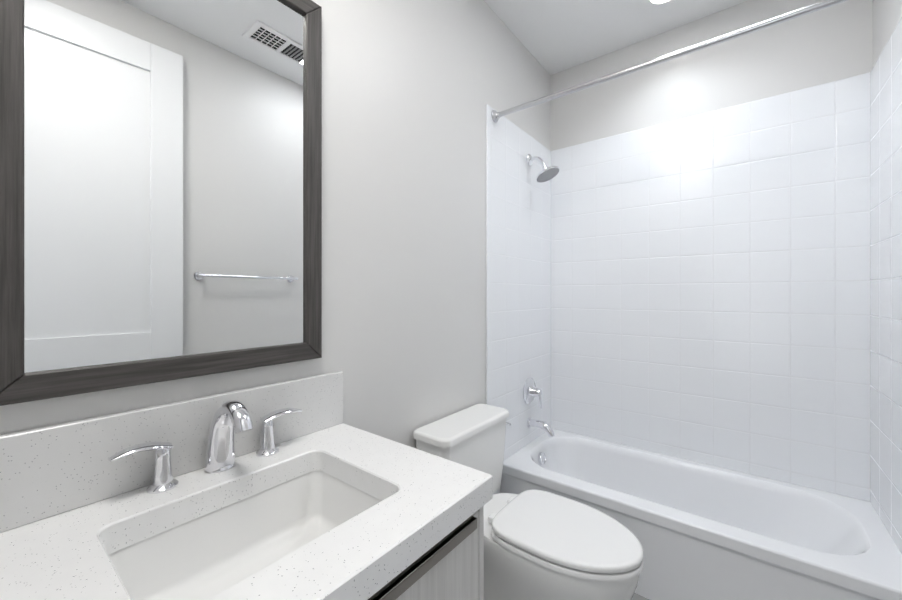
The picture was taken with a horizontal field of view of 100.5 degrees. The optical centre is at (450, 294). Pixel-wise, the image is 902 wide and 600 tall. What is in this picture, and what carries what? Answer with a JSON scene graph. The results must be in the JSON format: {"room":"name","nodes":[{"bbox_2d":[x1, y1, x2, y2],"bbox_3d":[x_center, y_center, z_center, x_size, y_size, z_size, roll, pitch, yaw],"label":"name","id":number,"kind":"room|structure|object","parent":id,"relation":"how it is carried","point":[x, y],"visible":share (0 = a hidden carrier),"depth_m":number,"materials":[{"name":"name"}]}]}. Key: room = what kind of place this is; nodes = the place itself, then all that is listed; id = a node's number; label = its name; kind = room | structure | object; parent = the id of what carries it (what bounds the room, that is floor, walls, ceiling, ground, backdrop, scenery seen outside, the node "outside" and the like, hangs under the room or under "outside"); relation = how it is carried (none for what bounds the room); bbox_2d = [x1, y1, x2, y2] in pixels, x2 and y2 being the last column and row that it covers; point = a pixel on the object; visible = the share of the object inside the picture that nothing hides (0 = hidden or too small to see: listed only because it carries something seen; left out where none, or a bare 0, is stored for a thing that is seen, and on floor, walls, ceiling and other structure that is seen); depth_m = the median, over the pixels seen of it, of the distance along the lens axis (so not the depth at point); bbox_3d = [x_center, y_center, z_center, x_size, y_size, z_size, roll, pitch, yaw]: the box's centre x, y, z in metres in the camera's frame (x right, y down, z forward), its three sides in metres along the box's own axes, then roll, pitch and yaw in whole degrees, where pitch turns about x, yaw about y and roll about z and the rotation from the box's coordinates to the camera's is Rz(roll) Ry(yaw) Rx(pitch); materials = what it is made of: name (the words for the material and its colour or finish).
{"room":"bathroom","nodes":[
{"label":"bathroom","id":0,"kind":"room"},
{"bbox_2d":[0,0,549,492],"bbox_3d":[-0.136,-0.104,1.641,0.100,2.849,2.763,0,0,38],"label":"wall","id":1,"kind":"structure","parent":0,"point":[410,88],"depth_m":1.48,"materials":[{"name":"white paint"}]},
{"bbox_2d":[0,0,321,405],"bbox_3d":[-0.619,-0.350,0.919,0.026,1.098,0.668,0,0,38],"label":"mirror","id":2,"kind":"object","parent":1,"relation":"attached to","point":[160,190],"visible":0.98,"depth_m":0.85,"materials":[{"name":"silver wood"}]},
{"bbox_2d":[486,104,550,494],"bbox_3d":[0.439,0.163,2.285,0.010,2.315,0.820,0,0,38],"label":"wall tile","id":3,"kind":"structure","parent":1,"relation":"attached to","point":[518,275],"depth_m":2.21,"materials":[{"name":"white tile"}]},
{"bbox_2d":[523,377,541,408],"bbox_3d":[0.519,0.607,2.311,0.084,0.177,0.164,0,0,38],"label":"shower valve","id":4,"kind":"object","parent":3,"relation":"attached to","point":[531,390],"visible":1,"depth_m":2.29,"materials":[{"name":"silver metal"}]},
{"bbox_2d":[527,418,554,436],"bbox_3d":[0.551,0.813,2.286,0.165,0.088,0.060,0,0,38],"label":"tub spout","id":5,"kind":"object","parent":3,"relation":"attached to","point":[546,427],"visible":1,"depth_m":2.27,"materials":[{"name":"silver metal"}]},
{"bbox_2d":[526,154,559,182],"bbox_3d":[0.561,-0.780,2.277,0.191,0.184,0.148,0,0,38],"label":"shower head","id":6,"kind":"object","parent":3,"relation":"attached to","point":[545,174],"visible":1,"depth_m":2.27},
{"bbox_2d":[491,0,847,122],"bbox_3d":[0.823,-0.954,1.552,1.498,0.064,0.064,0,0,38],"label":"rail","id":7,"kind":"object","parent":3,"relation":"attached to","point":[776,20],"visible":1,"depth_m":1.47,"materials":[{"name":"silver metal"}]},
{"bbox_2d":[484,0,747,74],"bbox_3d":[0.201,-1.578,0.450,2.700,0.100,4.223,0,0,38],"label":"ceiling","id":8,"kind":"structure","parent":0,"point":[554,36],"depth_m":2.11,"materials":[{"name":"white paint"}]},
{"bbox_2d":[644,0,675,8],"bbox_3d":[1.077,-1.522,1.901,0.180,0.012,0.180,0,0,38],"label":"recessed light","id":9,"kind":"object","parent":8,"relation":"in","point":[649,4],"visible":0.94,"depth_m":1.96,"materials":[{"name":"white paint"}]},
{"bbox_2d":[632,593,649,599],"bbox_3d":[0.201,1.371,0.450,2.700,0.100,4.223,0,0,38],"label":"floor","id":10,"kind":"structure","parent":0,"point":[637,596],"depth_m":1.64,"materials":[{"name":"tile"}]},
{"bbox_2d":[0,371,492,599],"bbox_3d":[-0.383,0.785,0.755,0.597,1.070,0.803,0,0,38],"label":"bathroom vanity","id":11,"kind":"object","parent":10,"relation":"on","point":[296,489],"visible":1,"depth_m":0.79,"materials":[{"name":"white stone"}]},
{"bbox_2d":[108,400,301,493],"bbox_3d":[-0.524,0.339,0.888,0.172,0.176,0.414,0,0,38],"label":"faucet","id":12,"kind":"object","parent":11,"relation":"on","point":[188,446],"depth_m":0.88,"materials":[{"name":"silver metal"}]},
{"bbox_2d":[109,471,380,599],"bbox_3d":[-0.375,0.556,0.756,0.386,0.148,0.500,0,0,38],"label":"sink","id":13,"kind":"object","parent":11,"relation":"in","point":[202,554],"depth_m":0.85,"materials":[{"name":"white ceramic"}]},
{"bbox_2d":[413,404,643,599],"bbox_3d":[0.310,0.933,1.465,0.800,0.775,0.519,0,0,38],"label":"toilet","id":14,"kind":"object","parent":10,"relation":"on","point":[541,545],"visible":0.81,"depth_m":1.35,"materials":[{"name":"white ceramic"}]},
{"bbox_2d":[501,428,901,599],"bbox_3d":[1.077,1.125,1.876,1.516,0.390,0.694,0,0,38],"label":"bathtub","id":15,"kind":"object","parent":10,"relation":"on","point":[700,531],"visible":0.71,"depth_m":1.65,"materials":[{"name":"white ceramic"}]},
{"bbox_2d":[550,0,872,150],"bbox_3d":[1.323,-0.104,2.190,1.720,2.849,0.100,0,0,38],"label":"wall","id":16,"kind":"structure","parent":0,"point":[827,45],"depth_m":2.04,"materials":[{"name":"white paint"}]},
{"bbox_2d":[551,72,869,501],"bbox_3d":[1.289,-0.032,2.147,1.519,1.924,0.010,0,0,38],"label":"wall tile","id":17,"kind":"structure","parent":16,"relation":"attached to","point":[710,288],"depth_m":2.00,"materials":[{"name":"white tile"}]},
{"bbox_2d":[873,0,901,65],"bbox_3d":[1.140,-0.104,0.642,0.100,2.849,2.763,0,0,38],"label":"wall","id":18,"kind":"structure","parent":0,"point":[887,15],"depth_m":1.55,"materials":[{"name":"white paint"}]},
{"bbox_2d":[870,17,901,553],"bbox_3d":[1.627,0.163,1.355,0.010,2.315,0.820,0,0,38],"label":"wall tile","id":19,"kind":"structure","parent":18,"relation":"attached to","point":[886,286],"depth_m":1.49,"materials":[{"name":"white tile"}]}
]}

